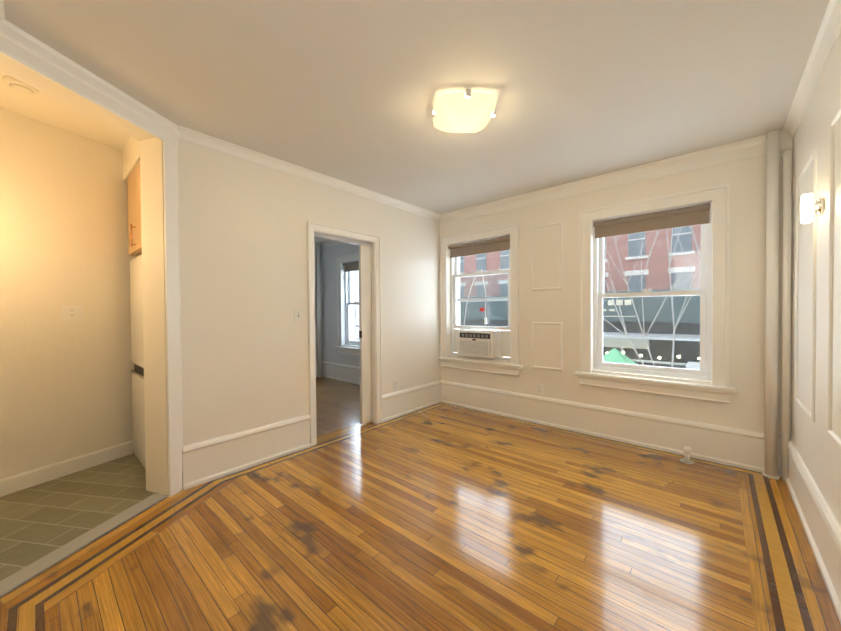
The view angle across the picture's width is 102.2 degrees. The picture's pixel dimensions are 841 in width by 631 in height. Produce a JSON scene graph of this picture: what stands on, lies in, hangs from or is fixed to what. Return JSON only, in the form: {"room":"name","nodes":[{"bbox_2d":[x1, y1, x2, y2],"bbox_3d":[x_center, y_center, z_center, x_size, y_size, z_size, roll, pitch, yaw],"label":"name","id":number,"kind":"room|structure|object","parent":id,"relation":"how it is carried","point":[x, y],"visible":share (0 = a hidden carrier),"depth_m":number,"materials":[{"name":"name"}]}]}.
{"room":"empty living room","nodes":[
{"label":"empty living room","id":0,"kind":"room"},
{"bbox_2d":[0,71,129,150],"bbox_3d":[-2.328,-1.508,2.364,1.790,0.100,2.050,0,1,41],"label":"ceiling","id":1,"kind":"structure","parent":0,"point":[40,106],"depth_m":2.47,"materials":[{"name":"white paint"}]},
{"bbox_2d":[3,76,38,94],"bbox_3d":[-2.503,-1.433,2.127,0.150,0.042,0.150,0,1,41],"label":"smoke detector","id":2,"kind":"object","parent":1,"relation":"attached to","point":[16,84],"visible":0.9,"depth_m":2.10,"materials":[{"name":"white plastic"}]},
{"bbox_2d":[123,137,139,181],"bbox_3d":[-2.060,-1.334,2.997,0.899,0.270,0.749,0,1,41],"label":"soffit","id":3,"kind":"structure","parent":1,"relation":"attached to","point":[131,155],"depth_m":2.78,"materials":[{"name":"white paint"}]},
{"bbox_2d":[0,108,135,479],"bbox_3d":[-2.831,-0.150,2.801,0.160,2.820,2.142,0,1,24],"label":"wall","id":4,"kind":"structure","parent":0,"point":[65,390],"depth_m":2.65,"materials":[{"name":"white paint"}]},
{"bbox_2d":[0,441,133,496],"bbox_3d":[-2.743,1.198,2.784,0.630,0.115,2.055,0,1,41],"label":"baseboard","id":5,"kind":"structure","parent":4,"relation":"attached to","point":[18,482],"depth_m":2.51,"materials":[{"name":"white paint"}]},
{"bbox_2d":[61,305,81,320],"bbox_3d":[-2.781,-0.020,2.706,0.008,0.125,0.120,0,1,24],"label":"electrical outlet","id":6,"kind":"object","parent":4,"relation":"attached to","point":[71,312],"visible":1,"depth_m":2.70,"materials":[{"name":"white plastic"}]},
{"bbox_2d":[0,53,154,140],"bbox_3d":[-1.942,-1.391,1.976,0.231,0.330,0.954,0,1,10],"label":"header beam","id":7,"kind":"structure","parent":0,"point":[21,73],"depth_m":1.91,"materials":[{"name":"white paint"}]},
{"bbox_2d":[0,453,167,597],"bbox_3d":[-2.308,1.289,2.401,1.790,0.064,2.050,0,1,41],"label":"floor","id":8,"kind":"structure","parent":0,"point":[39,521],"depth_m":2.22,"materials":[{"name":"tile"}]},
{"bbox_2d":[0,494,167,596],"bbox_3d":[-1.876,1.258,1.947,0.110,0.012,0.845,0,1,9],"label":"saddle","id":9,"kind":"object","parent":8,"relation":"on","point":[25,574],"visible":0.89,"depth_m":1.84,"materials":[{"name":"grey stone"}]},
{"bbox_2d":[130,254,145,468],"bbox_3d":[-2.072,0.382,2.991,0.620,1.740,0.665,0,1,41],"label":"fridge","id":10,"kind":"object","parent":8,"relation":"on","point":[137,354],"visible":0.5,"depth_m":2.75,"materials":[{"name":"white metal"}]},
{"bbox_2d":[140,137,168,495],"bbox_3d":[-1.839,-0.152,2.411,0.212,2.820,0.181,0,1,41],"label":"wall","id":11,"kind":"structure","parent":0,"point":[154,306],"depth_m":2.37,"materials":[{"name":"white paint"}]},
{"bbox_2d":[127,162,141,256],"bbox_3d":[-2.162,-0.861,2.829,0.810,0.670,0.391,0,1,41],"label":"upper cabinet","id":12,"kind":"object","parent":11,"relation":"attached to","point":[134,213],"visible":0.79,"depth_m":2.76,"materials":[{"name":"brown wood"}]},
{"bbox_2d":[178,139,440,445],"bbox_3d":[-0.791,-0.176,3.645,0.160,2.820,3.057,0,1,41],"label":"wall","id":13,"kind":"structure","parent":0,"point":[243,275],"depth_m":2.90,"materials":[{"name":"white paint"}]},
{"bbox_2d":[0,20,179,147],"bbox_3d":[-1.811,-1.264,1.955,0.034,0.145,0.954,0,1,10],"label":"trim","id":14,"kind":"structure","parent":13,"relation":"attached to","point":[23,48],"depth_m":1.82,"materials":[{"name":"white paint"}]},
{"bbox_2d":[163,141,183,496],"bbox_3d":[-1.738,0.030,2.390,0.018,2.455,0.110,0,1,10],"label":"door frame","id":15,"kind":"structure","parent":13,"relation":"attached to","point":[173,307],"depth_m":2.38,"materials":[{"name":"white paint"}]},
{"bbox_2d":[182,414,310,489],"bbox_3d":[-1.382,1.096,2.831,0.034,0.305,1.017,0,1,41],"label":"baseboard","id":16,"kind":"structure","parent":13,"relation":"attached to","point":[213,459],"depth_m":2.75,"materials":[{"name":"white paint"}]},
{"bbox_2d":[294,308,301,321],"bbox_3d":[-1.128,-0.007,3.130,0.012,0.125,0.075,0,1,41],"label":"light switch","id":17,"kind":"object","parent":13,"relation":"attached to","point":[297,314],"visible":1,"depth_m":3.12,"materials":[{"name":"white plastic"}]},
{"bbox_2d":[178,125,439,220],"bbox_3d":[-0.719,-1.328,3.559,0.055,0.075,3.057,0,1,41],"label":"crown molding","id":18,"kind":"structure","parent":13,"relation":"attached to","point":[208,141],"depth_m":3.04,"materials":[{"name":"white paint"}]},
{"bbox_2d":[314,232,371,246],"bbox_3d":[-0.833,-0.800,3.594,0.070,0.039,0.758,0,1,41],"label":"track","id":19,"kind":"object","parent":13,"relation":"attached to","point":[336,239],"visible":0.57,"depth_m":3.55,"materials":[{"name":"grey"}]},
{"bbox_2d":[359,245,371,424],"bbox_3d":[-0.623,0.209,3.838,0.040,2.018,0.144,0,1,41],"label":"pocket door","id":20,"kind":"structure","parent":19,"relation":"hanging from","point":[365,329],"depth_m":3.81,"materials":[{"name":"white paint"}]},
{"bbox_2d":[307,221,382,446],"bbox_3d":[-0.815,0.170,3.597,0.190,2.130,0.910,0,1,41],"label":"door frame","id":21,"kind":"structure","parent":13,"relation":"attached to","point":[316,226],"depth_m":3.61,"materials":[{"name":"white paint"}]},
{"bbox_2d":[394,380,397,389],"bbox_3d":[-0.292,0.840,4.090,0.008,0.118,0.072,0,1,41],"label":"outlet","id":22,"kind":"object","parent":13,"relation":"attached to","point":[395,384],"visible":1,"depth_m":4.08,"materials":[{"name":"white plastic"}]},
{"bbox_2d":[382,380,441,421],"bbox_3d":[-0.093,1.068,4.299,0.034,0.305,1.070,0,1,41],"label":"baseboard","id":23,"kind":"structure","parent":13,"relation":"attached to","point":[394,404],"depth_m":4.26,"materials":[{"name":"white paint"}]},
{"bbox_2d":[314,248,317,360],"bbox_3d":[-2.849,-0.131,5.849,0.160,2.700,2.460,0,1,41],"label":"wall","id":24,"kind":"structure","parent":0,"point":[316,333],"depth_m":6.65,"materials":[{"name":"white paint"}]},
{"bbox_2d":[316,361,317,376],"bbox_3d":[-2.731,1.066,5.842,0.034,0.305,2.250,0,1,41],"label":"baseboard","id":25,"kind":"structure","parent":24,"relation":"attached to","point":[316,361],"depth_m":6.63,"materials":[{"name":"white paint"}]},
{"bbox_2d":[314,238,328,243],"bbox_3d":[-1.678,-1.427,4.902,2.840,0.100,2.300,0,1,41],"label":"ceiling","id":26,"kind":"structure","parent":0,"point":[317,240],"depth_m":6.30,"materials":[{"name":"white paint"}]},
{"bbox_2d":[321,263,355,344],"bbox_3d":[-1.669,-0.220,6.662,0.860,1.520,0.320,0,1,41],"label":"wall column","id":27,"kind":"structure","parent":0,"point":[328,304],"depth_m":6.48,"materials":[{"name":"white paint"}]},
{"bbox_2d":[3,0,828,213],"bbox_3d":[0.243,-1.404,2.172,3.330,0.100,3.870,0,1,41],"label":"ceiling","id":28,"kind":"structure","parent":0,"point":[348,91],"depth_m":1.90,"materials":[{"name":"white paint"}]},
{"bbox_2d":[431,89,496,132],"bbox_3d":[0.281,-1.281,2.215,0.508,0.148,0.508,0,1,41],"label":"lamp","id":29,"kind":"object","parent":28,"relation":"attached to","point":[457,113],"depth_m":2.11,"materials":[{"name":"white glass"}]},
{"bbox_2d":[0,377,840,630],"bbox_3d":[-0.865,1.270,3.197,6.330,0.061,3.870,0,1,41],"label":"floor","id":30,"kind":"structure","parent":0,"point":[443,518],"depth_m":1.84,"materials":[{"name":"brown wood"}]},
{"bbox_2d":[317,243,321,377],"bbox_3d":[-1.967,-0.096,6.580,0.068,2.598,0.070,0,1,41],"label":"pipe","id":31,"kind":"object","parent":30,"relation":"on","point":[319,312],"visible":1,"depth_m":6.55,"materials":[{"name":"grey metal"}]},
{"bbox_2d":[680,446,694,464],"bbox_3d":[2.227,1.166,2.830,0.100,0.115,0.120,0,1,41],"label":"stub","id":32,"kind":"object","parent":30,"relation":"on","point":[687,452],"visible":1,"depth_m":2.81,"materials":[{"name":"white metal"}]},
{"bbox_2d":[762,130,779,479],"bbox_3d":[2.652,-0.075,2.558,0.092,2.598,0.092,0,1,41],"label":"riser pipe","id":33,"kind":"object","parent":30,"relation":"on","point":[772,295],"visible":0.98,"depth_m":2.54,"materials":[{"name":"white metal"}]},
{"bbox_2d":[781,151,791,481],"bbox_3d":[2.711,-0.001,2.514,0.044,2.450,0.099,0,1,41],"label":"riser pipe","id":34,"kind":"object","parent":30,"relation":"on","point":[786,286],"visible":0.94,"depth_m":2.48,"materials":[{"name":"white metal"}]},
{"bbox_2d":[447,250,460,354],"bbox_3d":[0.398,-0.210,4.847,0.200,1.520,0.320,0,1,41],"label":"jamb","id":35,"kind":"structure","parent":0,"point":[448,304],"depth_m":4.70,"materials":[{"name":"white paint"}]},
{"bbox_2d":[321,343,781,435],"bbox_3d":[0.515,0.910,4.766,6.650,0.720,0.320,0,1,41],"label":"wall","id":36,"kind":"structure","parent":0,"point":[744,408],"depth_m":3.31,"materials":[{"name":"white paint"}]},
{"bbox_2d":[322,361,359,384],"bbox_3d":[-0.912,1.054,5.786,2.840,0.305,0.034,0,1,41],"label":"baseboard","id":37,"kind":"structure","parent":36,"relation":"attached to","point":[342,372],"depth_m":6.26,"materials":[{"name":"white paint"}]},
{"bbox_2d":[335,346,359,350],"bbox_3d":[-1.078,0.588,5.975,1.240,0.035,0.155,0,1,41],"label":"window sill","id":38,"kind":"structure","parent":36,"relation":"attached to","point":[350,348],"depth_m":6.07,"materials":[{"name":"white paint"}]},
{"bbox_2d":[338,349,359,354],"bbox_3d":[-1.099,0.653,5.951,1.160,0.095,0.020,0,1,41],"label":"apron","id":39,"kind":"object","parent":36,"relation":"attached to","point":[349,352],"visible":0.29,"depth_m":6.09,"materials":[{"name":"white paint"}]},
{"bbox_2d":[345,261,359,345],"bbox_3d":[-1.019,-0.216,6.038,0.940,1.520,0.100,0,1,41],"label":"window","id":40,"kind":"structure","parent":36,"relation":"in","point":[348,304],"depth_m":6.29,"materials":[{"name":"white plastic"}]},
{"bbox_2d":[450,236,509,360],"bbox_3d":[0.800,-0.208,4.441,0.940,1.520,0.100,0,1,41],"label":"window","id":41,"kind":"structure","parent":36,"relation":"in","point":[455,276],"depth_m":4.49,"materials":[{"name":"white plastic"}]},
{"bbox_2d":[447,236,509,257],"bbox_3d":[0.740,-0.878,4.370,0.936,0.168,0.053,0,1,41],"label":"roller blind","id":42,"kind":"object","parent":41,"relation":"attached to","point":[484,246],"visible":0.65,"depth_m":4.35,"materials":[{"name":"beige fabric"}]},
{"bbox_2d":[458,329,509,357],"bbox_3d":[0.855,0.349,4.454,0.532,0.333,0.524,0,1,41],"label":"air conditioner unit","id":43,"kind":"object","parent":41,"relation":"on","point":[484,343],"visible":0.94,"depth_m":4.22,"materials":[{"name":"white plastic"}]},
{"bbox_2d":[454,329,464,352],"bbox_3d":[0.541,0.349,4.648,0.207,0.325,0.010,0,1,41],"label":"panel","id":44,"kind":"object","parent":43,"relation":"attached to","point":[455,330],"depth_m":4.68,"materials":[{"name":"white plastic"}]},
{"bbox_2d":[457,272,485,353],"bbox_3d":[0.645,-0.029,4.390,0.367,1.058,0.173,0,1,41],"label":"bare tree","id":45,"kind":"object","parent":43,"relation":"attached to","point":[468,297],"visible":0.9,"depth_m":4.38,"materials":[{"name":"white plant"}]},
{"bbox_2d":[501,331,509,356],"bbox_3d":[1.062,0.351,4.191,0.137,0.325,0.010,0,1,41],"label":"panel","id":46,"kind":"object","parent":43,"relation":"attached to","point":[505,343],"depth_m":4.19,"materials":[{"name":"white plastic"}]},
{"bbox_2d":[440,361,519,375],"bbox_3d":[0.720,0.661,4.355,1.160,0.095,0.020,0,1,41],"label":"apron","id":47,"kind":"object","parent":36,"relation":"attached to","point":[499,370],"visible":0.5,"depth_m":4.29,"materials":[{"name":"white paint"}]},
{"bbox_2d":[440,360,518,369],"bbox_3d":[0.717,0.626,4.351,1.160,0.025,0.030,0,1,41],"label":"bead","id":48,"kind":"object","parent":47,"relation":"attached to","point":[480,365],"visible":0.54,"depth_m":4.29,"materials":[{"name":"white paint"}]},
{"bbox_2d":[440,365,518,375],"bbox_3d":[0.719,0.701,4.353,1.160,0.015,0.026,0,1,41],"label":"sill apron foot","id":49,"kind":"structure","parent":47,"relation":"attached to","point":[480,370],"depth_m":4.29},
{"bbox_2d":[439,357,522,368],"bbox_3d":[0.754,0.596,4.367,1.206,0.035,0.155,0,1,41],"label":"window sill","id":50,"kind":"structure","parent":36,"relation":"attached to","point":[483,362],"depth_m":4.25,"materials":[{"name":"white paint"}]},
{"bbox_2d":[536,384,542,394],"bbox_3d":[1.341,0.831,3.821,0.072,0.118,0.008,0,1,41],"label":"outlet","id":51,"kind":"object","parent":36,"relation":"attached to","point":[539,389],"visible":1,"depth_m":3.82,"materials":[{"name":"white plastic"}]},
{"bbox_2d":[531,322,562,370],"bbox_3d":[1.397,0.337,3.760,0.346,0.526,0.012,0,1,41],"label":"trim","id":52,"kind":"structure","parent":36,"relation":"attached to","point":[561,345],"depth_m":3.74,"materials":[{"name":"white paint"}]},
{"bbox_2d":[442,380,780,476],"bbox_3d":[1.504,1.065,3.666,3.270,0.305,0.034,0,1,41],"label":"baseboard","id":53,"kind":"structure","parent":36,"relation":"attached to","point":[738,448],"depth_m":3.24,"materials":[{"name":"white paint"}]},
{"bbox_2d":[593,203,711,380],"bbox_3d":[2.171,-0.202,3.237,0.930,1.520,0.100,0,1,41],"label":"window","id":54,"kind":"structure","parent":36,"relation":"in","point":[704,372],"depth_m":3.18,"materials":[{"name":"white plastic"}]},
{"bbox_2d":[580,378,728,400],"bbox_3d":[2.092,0.667,3.151,1.150,0.095,0.020,0,1,41],"label":"apron","id":55,"kind":"object","parent":36,"relation":"attached to","point":[706,395],"visible":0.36,"depth_m":3.08,"materials":[{"name":"white paint"}]},
{"bbox_2d":[579,375,728,394],"bbox_3d":[2.088,0.632,3.147,1.150,0.025,0.030,0,1,41],"label":"bead","id":56,"kind":"object","parent":55,"relation":"attached to","point":[682,388],"visible":0.56,"depth_m":3.07,"materials":[{"name":"white paint"}]},
{"bbox_2d":[580,383,728,402],"bbox_3d":[2.090,0.707,3.150,1.150,0.015,0.026,0,1,41],"label":"sill apron foot","id":57,"kind":"structure","parent":55,"relation":"attached to","point":[657,393],"depth_m":3.07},
{"bbox_2d":[575,371,735,392],"bbox_3d":[2.113,0.602,3.175,1.230,0.035,0.155,0,1,41],"label":"window sill","id":58,"kind":"structure","parent":36,"relation":"attached to","point":[675,383],"depth_m":3.05,"materials":[{"name":"white paint"}]},
{"bbox_2d":[519,223,592,369],"bbox_3d":[1.514,-0.206,3.868,0.890,1.520,0.320,0,1,41],"label":"wall","id":59,"kind":"structure","parent":0,"point":[562,305],"depth_m":3.73,"materials":[{"name":"white paint"}]},
{"bbox_2d":[320,148,791,265],"bbox_3d":[0.499,-1.290,4.738,6.650,0.640,0.320,0,1,41],"label":"wall","id":60,"kind":"structure","parent":0,"point":[746,176],"depth_m":3.30,"materials":[{"name":"white paint"}]},
{"bbox_2d":[320,241,341,248],"bbox_3d":[-0.936,-1.356,5.747,2.840,0.075,0.055,0,1,41],"label":"crown molding","id":61,"kind":"structure","parent":60,"relation":"attached to","point":[327,244],"depth_m":6.46,"materials":[{"name":"white paint"}]},
{"bbox_2d":[337,253,358,345],"bbox_3d":[-1.108,-0.257,5.936,1.160,1.655,0.030,0,1,41],"label":"window casing","id":62,"kind":"structure","parent":60,"relation":"in","point":[347,258],"depth_m":6.26,"materials":[{"name":"white paint"}]},
{"bbox_2d":[342,261,358,271],"bbox_3d":[-1.079,-0.886,5.966,0.936,0.168,0.053,0,1,41],"label":"roller blind","id":63,"kind":"object","parent":62,"relation":"attached to","point":[351,266],"visible":0.5,"depth_m":6.12,"materials":[{"name":"beige fabric"}]},
{"bbox_2d":[439,223,519,364],"bbox_3d":[0.710,-0.249,4.339,1.160,1.655,0.030,0,1,41],"label":"window casing","id":64,"kind":"structure","parent":60,"relation":"in","point":[512,230],"depth_m":4.11,"materials":[{"name":"white paint"}]},
{"bbox_2d":[531,222,562,290],"bbox_3d":[1.390,-0.643,3.747,0.346,0.726,0.012,0,1,41],"label":"trim","id":65,"kind":"structure","parent":60,"relation":"attached to","point":[561,263],"depth_m":3.73,"materials":[{"name":"white paint"}]},
{"bbox_2d":[439,131,792,224],"bbox_3d":[1.502,-1.317,3.607,3.330,0.130,0.055,0,1,41],"label":"crown molding","id":66,"kind":"structure","parent":60,"relation":"attached to","point":[740,150],"depth_m":3.19,"materials":[{"name":"white paint"}]},
{"bbox_2d":[579,183,729,387],"bbox_3d":[2.082,-0.242,3.135,1.150,1.655,0.030,0,1,41],"label":"window casing","id":67,"kind":"structure","parent":60,"relation":"in","point":[718,196],"depth_m":2.83,"materials":[{"name":"white paint"}]},
{"bbox_2d":[592,202,711,238],"bbox_3d":[2.111,-0.872,3.166,0.926,0.168,0.053,0,1,41],"label":"roller blind","id":68,"kind":"object","parent":67,"relation":"attached to","point":[682,217],"visible":1,"depth_m":3.13,"materials":[{"name":"beige fabric"}]},
{"bbox_2d":[729,189,782,388],"bbox_3d":[2.776,-0.200,2.760,0.610,1.520,0.320,0,1,41],"label":"wall column","id":69,"kind":"structure","parent":0,"point":[747,286],"depth_m":2.69,"materials":[{"name":"white paint"}]},
{"bbox_2d":[790,31,840,526],"bbox_3d":[1.102,-0.118,0.511,0.160,2.880,5.270,0,1,41],"label":"wall","id":70,"kind":"structure","parent":0,"point":[818,447],"depth_m":1.82,"materials":[{"name":"white paint"}]},
{"bbox_2d":[0,0,4,19],"bbox_3d":[-0.853,-1.288,0.597,2.760,0.075,0.055,0,1,41],"label":"crown molding","id":71,"kind":"structure","parent":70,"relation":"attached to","point":[2,15],"depth_m":1.48,"materials":[{"name":"white paint"}]},
{"bbox_2d":[795,148,816,421],"bbox_3d":[2.393,-0.169,2.112,0.012,1.526,0.586,0,1,41],"label":"trim","id":72,"kind":"structure","parent":70,"relation":"attached to","point":[813,157],"depth_m":1.91,"materials":[{"name":"white paint"}]},
{"bbox_2d":[782,0,840,139],"bbox_3d":[1.474,-1.311,1.093,0.055,0.075,3.870,0,1,41],"label":"crown molding","id":73,"kind":"structure","parent":70,"relation":"attached to","point":[827,36],"depth_m":1.79,"materials":[{"name":"white paint"}]},
{"bbox_2d":[801,193,823,223],"bbox_3d":[2.083,-0.573,1.804,0.074,0.150,0.090,0,1,41],"label":"lamp","id":74,"kind":"object","parent":70,"relation":"attached to","point":[808,207],"visible":1,"depth_m":1.79,"materials":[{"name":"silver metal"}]},
{"bbox_2d":[785,438,840,622],"bbox_3d":[1.500,1.098,1.118,0.034,0.305,3.870,0,1,41],"label":"baseboard","id":75,"kind":"structure","parent":70,"relation":"attached to","point":[822,530],"depth_m":1.74,"materials":[{"name":"white paint"}]},
{"bbox_2d":[827,107,840,446],"bbox_3d":[1.542,-0.165,1.143,0.012,1.496,1.306,0,1,41],"label":"trim","id":76,"kind":"structure","parent":70,"relation":"attached to","point":[834,436],"depth_m":1.61,"materials":[{"name":"white paint"}]},
{"label":"outside","id":77,"kind":"structure","parent":0,"visible":0},
{"bbox_3d":[8.958,4.620,7.075,70.000,0.200,13.180,0,1,41],"label":"ground","id":78,"kind":"structure","parent":77,"visible":0},
{"bbox_2d":[356,288,706,368],"bbox_3d":[9.883,1.755,11.450,38.480,5.400,3.300,0,1,41],"label":"building","id":79,"kind":"structure","parent":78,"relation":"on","point":[654,330],"depth_m":12.68,"materials":[{"name":"grey"}]},
{"bbox_2d":[460,224,700,296],"bbox_3d":[11.165,-5.270,12.571,38.000,19.400,0.520,0,1,41],"label":"building","id":80,"kind":"structure","parent":78,"relation":"on","point":[660,260],"depth_m":14.21,"materials":[{"name":"red brick"}]},
{"bbox_2d":[603,348,636,364],"bbox_3d":[5.910,2.738,10.339,3.140,3.520,3.160,0,1,41],"label":"tent","id":81,"kind":"object","parent":78,"relation":"on","point":[611,358],"depth_m":10.14,"materials":[{"name":"green fabric"}]},
{"bbox_2d":[603,226,699,366],"bbox_3d":[5.081,0.255,7.813,4.991,8.564,3.838,0,1,41],"label":"bare tree","id":82,"kind":"object","parent":78,"relation":"on","point":[626,335],"depth_m":7.97,"materials":[{"name":"grey plant"}]},
{"bbox_2d":[685,362,699,369],"bbox_3d":[8.396,2.946,9.172,2.022,3.100,1.100,0,1,41],"label":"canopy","id":83,"kind":"object","parent":78,"relation":"on","point":[695,364],"depth_m":9.47,"materials":[{"name":"white"}]}
]}

